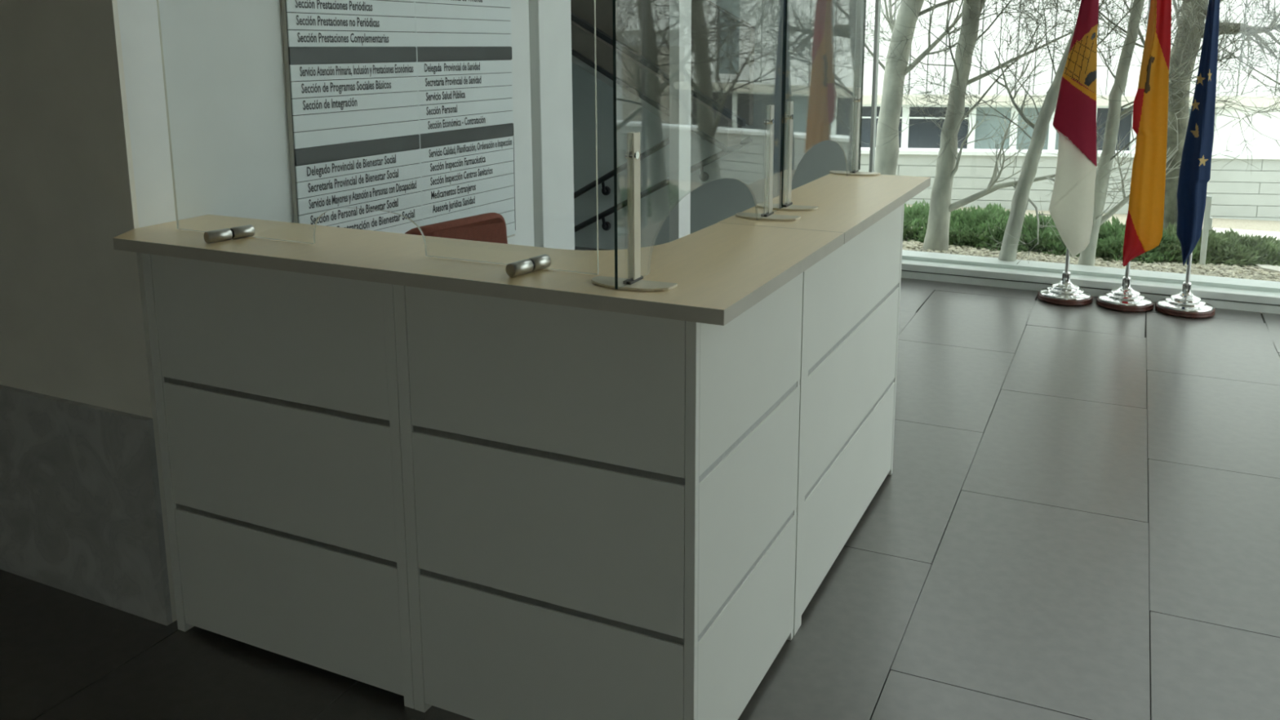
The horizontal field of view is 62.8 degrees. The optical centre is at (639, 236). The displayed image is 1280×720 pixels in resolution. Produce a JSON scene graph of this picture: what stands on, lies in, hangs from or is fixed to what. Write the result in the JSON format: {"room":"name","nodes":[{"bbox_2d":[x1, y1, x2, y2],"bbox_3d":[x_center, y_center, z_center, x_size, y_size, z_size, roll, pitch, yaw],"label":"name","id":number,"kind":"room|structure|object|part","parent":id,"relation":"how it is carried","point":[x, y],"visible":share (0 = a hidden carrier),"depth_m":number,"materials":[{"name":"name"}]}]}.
{"room":"office reception lobby","nodes":[
{"label":"office reception lobby","id":0,"kind":"room"},
{"bbox_2d":[0,0,177,622],"bbox_3d":[-2.917,-1.511,3.153,3.670,4.900,0.014,5,12,25],"label":"wall","id":1,"kind":"structure","parent":0,"point":[74,324],"depth_m":2.72,"materials":[{"name":"grey paint"}]},
{"bbox_2d":[0,384,172,626],"bbox_3d":[-2.916,0.612,3.550,3.670,0.580,0.018,5,12,25],"label":"wall panel","id":2,"kind":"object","parent":1,"relation":"attached to","point":[81,515],"depth_m":2.88,"materials":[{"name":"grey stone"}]},
{"bbox_2d":[116,0,533,618],"bbox_3d":[-0.909,-1.532,3.222,0.120,4.900,1.870,5,12,25],"label":"wall","id":3,"kind":"structure","parent":0,"point":[224,66],"depth_m":2.83,"materials":[{"name":"white paint"}]},
{"bbox_2d":[280,0,515,238],"bbox_3d":[-0.759,-0.548,3.551,0.021,1.334,1.213,5,11,25],"label":"board","id":4,"kind":"object","parent":3,"relation":"attached to","point":[405,108],"visible":0.97,"depth_m":3.47,"materials":[{"name":"white plastic"}]},
{"bbox_2d":[528,0,574,249],"bbox_3d":[-0.413,-1.726,4.211,0.132,4.900,0.267,5,12,25],"label":"trim","id":5,"kind":"structure","parent":3,"relation":"attached to","point":[549,20],"depth_m":4.39,"materials":[{"name":"white paint"}]},
{"bbox_2d":[0,246,1279,719],"bbox_3d":[-0.326,1.343,1.646,10.082,0.150,11.138,5,12,25],"label":"floor","id":6,"kind":"structure","parent":0,"point":[1077,514],"depth_m":3.07,"materials":[{"name":"tile"}]},
{"bbox_2d":[141,253,414,708],"bbox_3d":[-0.835,0.544,2.623,0.778,1.051,0.222,5,12,25],"label":"reception desk","id":7,"kind":"object","parent":6,"relation":"on","point":[277,391],"depth_m":2.51,"materials":[{"name":"white laminate"}]},
{"bbox_3d":[-0.879,0.214,2.467,0.720,0.343,0.018,5,12,25],"label":"panel","id":8,"kind":"part","parent":7,"relation":"part of","materials":[{"name":"white laminate"}]},
{"bbox_3d":[-0.878,0.558,2.534,0.720,0.326,0.018,5,12,25],"label":"panel","id":9,"kind":"part","parent":7,"relation":"part of","materials":[{"name":"white laminate"}]},
{"bbox_3d":[-0.876,0.893,2.599,0.720,0.325,0.018,5,12,25],"label":"panel","id":10,"kind":"part","parent":7,"relation":"part of","materials":[{"name":"white laminate"}]},
{"bbox_2d":[112,173,930,325],"bbox_3d":[-0.170,-0.084,3.010,1.618,0.028,1.880,5,12,25],"label":"countertop","id":11,"kind":"structure","parent":7,"relation":"on","point":[722,269],"depth_m":2.30,"materials":[{"name":"brown wood"}]},
{"bbox_2d":[203,224,254,243],"bbox_3d":[-0.966,-0.005,2.468,0.028,0.028,0.115,9,14,39],"label":"glass clamp","id":12,"kind":"object","parent":11,"relation":"on","point":[224,234],"visible":1,"depth_m":2.46,"materials":[{"name":"metal"}]},
{"bbox_2d":[156,0,599,275],"bbox_3d":[-0.616,-0.304,2.279,1.180,0.680,0.006,5,12,25],"label":"glass screen","id":13,"kind":"object","parent":11,"relation":"on","point":[157,2],"visible":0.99,"depth_m":2.32,"materials":[{"name":"clear glass"}]},
{"bbox_2d":[506,253,551,277],"bbox_3d":[-0.225,0.059,2.120,0.028,0.028,0.109,8,13,35],"label":"glass clamp","id":14,"kind":"object","parent":11,"relation":"on","point":[543,261],"visible":1,"depth_m":2.10,"materials":[{"name":"metal"}]},
{"bbox_2d":[591,0,800,291],"bbox_3d":[0.167,-0.319,2.335,0.170,0.686,1.000,5,12,25],"label":"glass screen","id":15,"kind":"object","parent":11,"relation":"on","point":[633,282],"visible":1,"depth_m":1.99,"materials":[{"name":"glass"}]},
{"bbox_3d":[-0.019,0.092,2.007,0.170,0.005,0.070,5,12,25],"label":"foot plate","id":16,"kind":"part","parent":15,"relation":"part of","materials":[{"name":"metal"}]},
{"bbox_3d":[0.328,-0.050,2.733,0.170,0.005,0.070,5,12,25],"label":"foot plate","id":17,"kind":"part","parent":15,"relation":"part of","materials":[{"name":"metal"}]},
{"bbox_2d":[756,0,880,210],"bbox_3d":[0.572,-0.484,3.182,0.170,0.686,0.890,5,12,25],"label":"glass screen","id":18,"kind":"object","parent":11,"relation":"on","point":[788,206],"visible":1,"depth_m":2.89,"materials":[{"name":"glass"}]},
{"bbox_3d":[0.399,-0.079,2.883,0.170,0.005,0.070,5,12,25],"label":"foot plate","id":19,"kind":"part","parent":18,"relation":"part of","materials":[{"name":"metal"}]},
{"bbox_3d":[0.573,-0.488,3.184,0.006,0.680,0.885,5,12,25],"label":"glass panel","id":20,"kind":"part","parent":18,"relation":"part of","materials":[{"name":"clear glass"}]},
{"bbox_3d":[0.726,-0.213,3.567,0.170,0.005,0.070,5,12,25],"label":"foot plate","id":21,"kind":"part","parent":18,"relation":"part of","materials":[{"name":"metal"}]},
{"bbox_2d":[404,212,507,244],"bbox_3d":[-0.353,0.478,3.047,0.607,1.014,0.581,7,13,34],"label":"office chair","id":22,"kind":"object","parent":6,"relation":"on","point":[491,227],"visible":0.06,"depth_m":3.13,"materials":[{"name":"red fabric"}]},
{"bbox_2d":[393,271,803,719],"bbox_3d":[-0.066,0.564,2.502,0.710,1.051,0.672,5,12,25],"label":"reception desk","id":23,"kind":"object","parent":6,"relation":"on","point":[600,506],"depth_m":2.21,"materials":[{"name":"white laminate"}]},
{"bbox_3d":[-0.206,0.273,2.145,0.655,0.343,0.018,5,12,25],"label":"panel","id":24,"kind":"part","parent":23,"relation":"part of","materials":[{"name":"white laminate"}]},
{"bbox_3d":[-0.204,0.617,2.212,0.655,0.326,0.018,5,12,25],"label":"panel","id":25,"kind":"part","parent":23,"relation":"part of","materials":[{"name":"white laminate"}]},
{"bbox_3d":[-0.203,0.953,2.277,0.655,0.325,0.018,5,12,25],"label":"panel","id":26,"kind":"part","parent":23,"relation":"part of","materials":[{"name":"white laminate"}]},
{"bbox_3d":[0.102,0.648,2.067,0.022,1.051,0.019,5,12,25],"label":"corner post","id":27,"kind":"part","parent":23,"relation":"part of","materials":[{"name":"white laminate"}]},
{"bbox_3d":[0.251,0.922,2.427,0.018,0.325,0.651,5,12,25],"label":"panel","id":28,"kind":"part","parent":23,"relation":"part of","materials":[{"name":"white laminate"}]},
{"bbox_3d":[0.250,0.587,2.362,0.018,0.326,0.651,5,12,25],"label":"panel","id":29,"kind":"part","parent":23,"relation":"part of","materials":[{"name":"white laminate"}]},
{"bbox_3d":[0.248,0.242,2.295,0.018,0.343,0.651,5,12,25],"label":"panel","id":30,"kind":"part","parent":23,"relation":"part of","materials":[{"name":"white laminate"}]},
{"bbox_2d":[669,0,691,241],"bbox_3d":[0.212,-1.964,5.420,0.060,4.900,0.160,5,12,25],"label":"trim","id":31,"kind":"structure","parent":6,"relation":"on","point":[680,11],"depth_m":5.63,"materials":[{"name":"white paint"}]},
{"bbox_2d":[793,203,904,635],"bbox_3d":[0.557,0.426,3.204,0.217,1.051,1.150,5,12,25],"label":"reception desk","id":32,"kind":"object","parent":6,"relation":"on","point":[851,295],"depth_m":3.04,"materials":[{"name":"white laminate"}]},
{"bbox_3d":[0.654,0.763,3.240,0.018,0.325,1.061,5,12,25],"label":"panel","id":33,"kind":"part","parent":32,"relation":"part of","materials":[{"name":"white laminate"}]},
{"bbox_3d":[0.652,0.427,3.175,0.018,0.326,1.061,5,12,25],"label":"panel","id":34,"kind":"part","parent":32,"relation":"part of","materials":[{"name":"white laminate"}]},
{"bbox_3d":[0.651,0.083,3.108,0.018,0.343,1.061,5,12,25],"label":"panel","id":35,"kind":"part","parent":32,"relation":"part of","materials":[{"name":"white laminate"}]},
{"bbox_2d":[1037,0,1098,306],"bbox_3d":[2.499,-0.684,5.973,0.304,2.160,0.304,5,12,25],"label":"flag stand","id":36,"kind":"object","parent":6,"relation":"on","point":[1071,208],"visible":1,"depth_m":5.98,"materials":[{"name":"fabric"}]},
{"bbox_2d":[1061,271,1071,282],"bbox_3d":[2.503,0.241,6.152,0.054,0.064,0.054,5,12,25],"label":"socket","id":37,"kind":"object","parent":36,"relation":"attached to","point":[1066,274],"depth_m":6.13,"materials":[{"name":"metal"}]},
{"bbox_2d":[1096,0,1171,311],"bbox_3d":[2.792,-0.658,5.833,0.313,2.160,0.304,5,12,25],"label":"flag stand","id":38,"kind":"object","parent":6,"relation":"on","point":[1145,215],"visible":1,"depth_m":5.82,"materials":[{"name":"yellow fabric"}]},
{"bbox_2d":[1120,275,1131,288],"bbox_3d":[2.792,0.266,6.014,0.054,0.064,0.054,5,12,25],"label":"socket","id":39,"kind":"object","parent":38,"relation":"attached to","point":[1126,279],"depth_m":6.00,"materials":[{"name":"metal"}]},
{"bbox_2d":[1155,0,1220,318],"bbox_3d":[3.065,-0.634,5.702,0.304,2.160,0.304,5,12,25],"label":"flag stand","id":40,"kind":"object","parent":6,"relation":"on","point":[1194,175],"visible":1,"depth_m":5.72,"materials":[{"name":"blue fabric"}]},
{"bbox_2d":[1181,281,1191,293],"bbox_3d":[3.069,0.291,5.882,0.054,0.064,0.054,5,12,25],"label":"socket","id":41,"kind":"object","parent":40,"relation":"attached to","point":[1186,289],"depth_m":5.87,"materials":[{"name":"metal"}]},
{"bbox_2d":[571,0,863,249],"bbox_3d":[-0.183,-2.273,7.288,3.515,5.000,0.200,5,12,25],"label":"wall","id":42,"kind":"structure","parent":0,"point":[821,34],"depth_m":7.00,"materials":[{"name":"clear glass"}]},
{"bbox_2d":[573,136,705,199],"bbox_3d":[-0.262,-0.405,7.513,2.271,1.319,0.120,5,12,25],"label":"wall handrail","id":43,"kind":"object","parent":42,"relation":"attached to","point":[606,190],"visible":0.38,"depth_m":7.42,"materials":[{"name":"metal"}]},
{"bbox_2d":[570,0,755,152],"bbox_3d":[-0.478,-1.733,7.161,2.580,2.198,0.270,5,12,25],"label":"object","id":44,"kind":"object","parent":42,"relation":"attached to","point":[722,74],"visible":0.71,"depth_m":6.91,"materials":[{"name":"clear glass"}]},
{"bbox_2d":[574,136,751,232],"bbox_3d":[-0.261,-0.153,7.561,2.270,1.229,0.120,5,12,25],"label":"wall handrail","id":45,"kind":"object","parent":42,"relation":"attached to","point":[704,176],"visible":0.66,"depth_m":7.28,"materials":[{"name":"metal"}]},
{"bbox_2d":[851,0,1279,314],"bbox_3d":[3.935,-1.896,5.389,5.585,4.750,0.326,5,12,25],"label":"window","id":46,"kind":"structure","parent":42,"relation":"in","point":[1221,292],"depth_m":6.46,"materials":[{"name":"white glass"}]},
{"bbox_3d":[1.390,-2.145,6.479,0.030,4.655,0.060,5,12,25],"label":"frame","id":47,"kind":"part","parent":46,"relation":"part of","materials":[{"name":"silver metal"}]},
{"bbox_3d":[3.918,0.374,5.775,5.585,0.044,0.206,5,12,25],"label":"sill","id":48,"kind":"part","parent":46,"relation":"part of","materials":[{"name":"white metal"}]},
{"bbox_3d":[3.880,0.440,5.708,5.585,0.044,0.020,5,12,25],"label":"sill","id":49,"kind":"part","parent":46,"relation":"part of","materials":[{"name":"white metal"}]},
{"bbox_3d":[3.974,0.320,5.882,5.585,0.023,0.190,5,12,25],"label":"sill","id":50,"kind":"part","parent":46,"relation":"part of","materials":[{"name":"white metal"}]},
{"label":"outside","id":51,"kind":"structure","parent":0,"visible":0},
{"bbox_2d":[905,204,1279,279],"bbox_3d":[6.993,0.160,8.236,21.000,0.570,6.900,5,12,25],"label":"ground","id":52,"kind":"structure","parent":51,"point":[1249,224],"depth_m":10.24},
{"bbox_2d":[914,202,1055,253],"bbox_3d":[2.541,-0.084,7.703,1.049,0.329,0.956,5,12,25],"label":"juniper shrub","id":53,"kind":"object","parent":52,"relation":"on","point":[996,215],"visible":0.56,"depth_m":7.50,"materials":[{"name":"green plant"}]},
{"bbox_2d":[862,0,1168,264],"bbox_3d":[2.300,-1.800,6.832,1.976,4.178,3.078,-4,12,-19],"label":"bare tree","id":54,"kind":"object","parent":52,"relation":"on","point":[936,237],"visible":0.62,"depth_m":6.96,"materials":[{"name":"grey plant"}]},
{"bbox_2d":[862,0,1233,261],"bbox_3d":[3.005,-1.943,6.695,3.045,4.289,1.505,5,12,25],"label":"bare tree","id":55,"kind":"object","parent":52,"relation":"on","point":[1008,251],"visible":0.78,"depth_m":6.57,"materials":[{"name":"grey plant"}]},
{"bbox_2d":[977,211,1120,257],"bbox_3d":[2.896,-0.027,7.460,0.953,0.308,0.910,-1,11,-5],"label":"juniper shrub","id":56,"kind":"object","parent":52,"relation":"on","point":[1046,233],"visible":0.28,"depth_m":7.29,"materials":[{"name":"green plant"}]},
{"bbox_2d":[902,226,1279,281],"bbox_3d":[4.129,0.204,6.904,6.232,0.169,1.809,5,12,25],"label":"gravel","id":57,"kind":"object","parent":52,"relation":"on","point":[1223,269],"visible":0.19,"depth_m":6.80,"materials":[{"name":"beige gravel"}]},
{"bbox_2d":[902,198,987,244],"bbox_3d":[2.101,-0.127,8.031,1.117,0.311,0.937,5,12,25],"label":"juniper shrub","id":58,"kind":"object","parent":57,"relation":"on","point":[915,216],"visible":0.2,"depth_m":7.80,"materials":[{"name":"green plant"}]},
{"bbox_2d":[864,0,1062,175],"bbox_3d":[2.246,-2.023,7.311,2.728,4.211,1.885,10,15,41],"label":"bare tree","id":59,"kind":"object","parent":57,"relation":"on","point":[886,155],"visible":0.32,"depth_m":7.17,"materials":[{"name":"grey plant"}]},
{"bbox_2d":[1199,195,1212,264],"bbox_3d":[3.691,-0.028,6.825,0.049,0.470,0.040,5,12,25],"label":"marker post","id":60,"kind":"object","parent":57,"relation":"on","point":[1207,220],"visible":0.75,"depth_m":6.81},
{"bbox_2d":[1045,215,1200,265],"bbox_3d":[3.326,0.013,7.243,1.006,0.300,0.841,5,12,25],"label":"juniper shrub","id":61,"kind":"object","parent":52,"relation":"on","point":[1109,234],"visible":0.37,"depth_m":7.02,"materials":[{"name":"green plant"}]},
{"bbox_2d":[1001,0,1279,266],"bbox_3d":[3.240,-2.048,6.430,2.790,4.650,1.280,5,12,25],"label":"bare tree","id":62,"kind":"object","parent":52,"relation":"on","point":[1086,257],"visible":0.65,"depth_m":6.33,"materials":[{"name":"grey plant"}]},
{"bbox_2d":[1053,0,1279,229],"bbox_3d":[3.770,-1.808,6.854,2.190,4.011,2.376,-10,15,-42],"label":"bare tree","id":63,"kind":"object","parent":52,"relation":"on","point":[1171,211],"visible":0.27,"depth_m":7.33,"materials":[{"name":"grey plant"}]},
{"bbox_2d":[1120,222,1261,266],"bbox_3d":[3.715,0.049,7.227,0.978,0.260,0.773,5,12,25],"label":"juniper shrub","id":64,"kind":"object","parent":52,"relation":"on","point":[1215,241],"visible":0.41,"depth_m":6.97,"materials":[{"name":"green plant"}]},
{"bbox_2d":[1127,0,1279,172],"bbox_3d":[4.487,-1.867,6.080,2.932,4.399,1.714,5,12,25],"label":"bare tree","id":65,"kind":"object","parent":52,"relation":"on","point":[1276,12],"visible":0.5,"depth_m":6.41,"materials":[{"name":"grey plant"}]},
{"bbox_2d":[1197,227,1279,266],"bbox_3d":[4.058,0.070,7.192,0.872,0.245,0.742,5,12,25],"label":"juniper shrub","id":66,"kind":"object","parent":52,"relation":"on","point":[1270,246],"visible":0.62,"depth_m":6.97,"materials":[{"name":"green plant"}]},
{"bbox_2d":[1212,227,1279,272],"bbox_3d":[4.900,0.122,7.803,1.100,0.310,3.280,5,12,25],"label":"path","id":67,"kind":"structure","parent":52,"relation":"on","point":[1265,267],"depth_m":8.98,"materials":[{"name":"beige concrete"}]},
{"bbox_2d":[1222,0,1279,77],"bbox_3d":[4.948,-1.619,6.136,2.749,3.876,2.104,5,12,25],"label":"bare tree","id":68,"kind":"object","parent":52,"relation":"on","point":[1268,10],"visible":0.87,"depth_m":5.97,"materials":[{"name":"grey plant"}]},
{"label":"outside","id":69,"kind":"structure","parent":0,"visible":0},
{"bbox_3d":[8.849,-1.386,19.985,120.000,1.750,120.000,5,12,25],"label":"ground base","id":70,"kind":"structure","parent":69,"visible":0},
{"bbox_2d":[857,146,1279,221],"bbox_3d":[10.494,-0.091,10.221,27.593,1.315,0.260,1,11,9],"label":"wall","id":71,"kind":"structure","parent":70,"relation":"on","point":[1237,193],"depth_m":10.96,"materials":[{"name":"white paint"}]},
{"bbox_2d":[858,0,1279,152],"bbox_3d":[12.749,-5.363,20.587,33.200,8.500,8.400,1,11,9],"label":"office building","id":72,"kind":"structure","parent":70,"relation":"on","point":[922,135],"depth_m":18.13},
{"bbox_3d":[4.008,-5.679,18.084,0.278,6.400,0.060,1,11,9],"label":"facade panel","id":73,"kind":"part","parent":72,"relation":"part of","materials":[{"name":"white"}]},
{"bbox_3d":[4.252,-1.942,18.742,0.830,0.750,0.020,1,11,9],"label":"pane","id":74,"kind":"part","parent":72,"relation":"part of","materials":[{"name":"glass"}]},
{"bbox_3d":[4.300,-5.665,18.009,0.278,6.400,0.060,1,11,9],"label":"facade panel","id":75,"kind":"part","parent":72,"relation":"part of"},
{"bbox_3d":[4.601,-5.663,17.992,0.278,6.400,0.060,1,11,9],"label":"facade panel","id":76,"kind":"part","parent":72,"relation":"part of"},
{"bbox_3d":[4.893,-5.650,17.917,0.278,6.400,0.060,1,11,9],"label":"facade panel","id":77,"kind":"part","parent":72,"relation":"part of","materials":[{"name":"white"}]},
{"bbox_3d":[5.194,-5.648,17.901,0.278,6.400,0.060,1,11,9],"label":"facade panel","id":78,"kind":"part","parent":72,"relation":"part of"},
{"bbox_3d":[5.284,-1.915,18.582,1.020,0.750,0.020,1,11,9],"label":"pane","id":79,"kind":"part","parent":72,"relation":"part of","materials":[{"name":"black glass"}]},
{"bbox_3d":[5.486,-5.635,17.826,0.278,6.400,0.060,1,11,9],"label":"facade panel","id":80,"kind":"part","parent":72,"relation":"part of","materials":[{"name":"white"}]},
{"bbox_3d":[5.787,-5.632,17.809,0.278,6.400,0.060,1,11,9],"label":"facade panel","id":81,"kind":"part","parent":72,"relation":"part of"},
{"bbox_3d":[6.079,-5.619,17.734,0.278,6.400,0.060,1,11,9],"label":"facade panel","id":82,"kind":"part","parent":72,"relation":"part of","materials":[{"name":"white"}]},
{"bbox_3d":[6.198,-1.891,18.441,0.590,0.750,0.020,1,11,9],"label":"pane","id":83,"kind":"part","parent":72,"relation":"part of","materials":[{"name":"grey glass"}]},
{"bbox_3d":[6.380,-5.617,17.718,0.278,6.400,0.060,1,11,9],"label":"facade panel","id":84,"kind":"part","parent":72,"relation":"part of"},
{"bbox_3d":[6.671,-5.604,17.643,0.278,6.400,0.060,1,11,9],"label":"facade panel","id":85,"kind":"part","parent":72,"relation":"part of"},
{"bbox_3d":[6.870,-1.873,18.337,0.530,0.750,0.020,1,11,9],"label":"pane","id":86,"kind":"part","parent":72,"relation":"part of","materials":[{"name":"grey glass"}]},
{"bbox_3d":[6.972,-5.601,17.626,0.278,6.400,0.060,1,11,9],"label":"facade panel","id":87,"kind":"part","parent":72,"relation":"part of","materials":[{"name":"white"}]},
{"bbox_3d":[7.512,-1.857,18.238,0.530,0.750,0.020,1,11,9],"label":"pane","id":88,"kind":"part","parent":72,"relation":"part of","materials":[{"name":"grey glass"}]},
{"bbox_3d":[7.264,-5.588,17.551,0.278,6.400,0.060,1,11,9],"label":"facade panel","id":89,"kind":"part","parent":72,"relation":"part of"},
{"bbox_3d":[7.565,-5.586,17.534,0.278,6.400,0.060,1,11,9],"label":"facade panel","id":90,"kind":"part","parent":72,"relation":"part of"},
{"bbox_3d":[7.857,-5.573,17.459,0.278,6.400,0.060,1,11,9],"label":"facade panel","id":91,"kind":"part","parent":72,"relation":"part of","materials":[{"name":"white"}]},
{"bbox_3d":[8.179,-1.839,18.135,0.580,0.750,0.020,1,11,9],"label":"pane","id":92,"kind":"part","parent":72,"relation":"part of","materials":[{"name":"grey glass"}]},
{"bbox_3d":[8.158,-5.571,17.443,0.278,6.400,0.060,1,11,9],"label":"facade panel","id":93,"kind":"part","parent":72,"relation":"part of","materials":[{"name":"white"}]},
{"bbox_3d":[8.450,-5.557,17.368,0.278,6.400,0.060,1,11,9],"label":"facade panel","id":94,"kind":"part","parent":72,"relation":"part of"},
{"bbox_3d":[9.042,-5.542,17.276,0.278,6.400,0.060,1,11,9],"label":"facade panel","id":95,"kind":"part","parent":72,"relation":"part of","materials":[{"name":"white"}]},
{"bbox_3d":[9.343,-5.540,17.260,0.278,6.400,0.060,1,11,9],"label":"facade panel","id":96,"kind":"part","parent":72,"relation":"part of","materials":[{"name":"white"}]},
{"bbox_3d":[9.635,-5.526,17.185,0.278,6.400,0.060,1,11,9],"label":"facade panel","id":97,"kind":"part","parent":72,"relation":"part of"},
{"bbox_3d":[9.936,-5.524,17.168,0.278,6.400,0.060,1,11,9],"label":"facade panel","id":98,"kind":"part","parent":72,"relation":"part of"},
{"bbox_3d":[10.476,-1.784,17.779,1.450,0.860,0.300,1,11,9],"label":"wall panel","id":99,"kind":"part","parent":72,"relation":"part of","materials":[{"name":"white paint"}]},
{"bbox_3d":[10.228,-5.511,17.093,0.278,6.400,0.060,1,11,9],"label":"facade panel","id":100,"kind":"part","parent":72,"relation":"part of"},
{"bbox_3d":[10.529,-5.509,17.077,0.278,6.400,0.060,1,11,9],"label":"facade panel","id":101,"kind":"part","parent":72,"relation":"part of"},
{"bbox_3d":[10.821,-5.495,17.002,0.278,6.400,0.060,1,11,9],"label":"facade panel","id":102,"kind":"part","parent":72,"relation":"part of","materials":[{"name":"white"}]}
]}

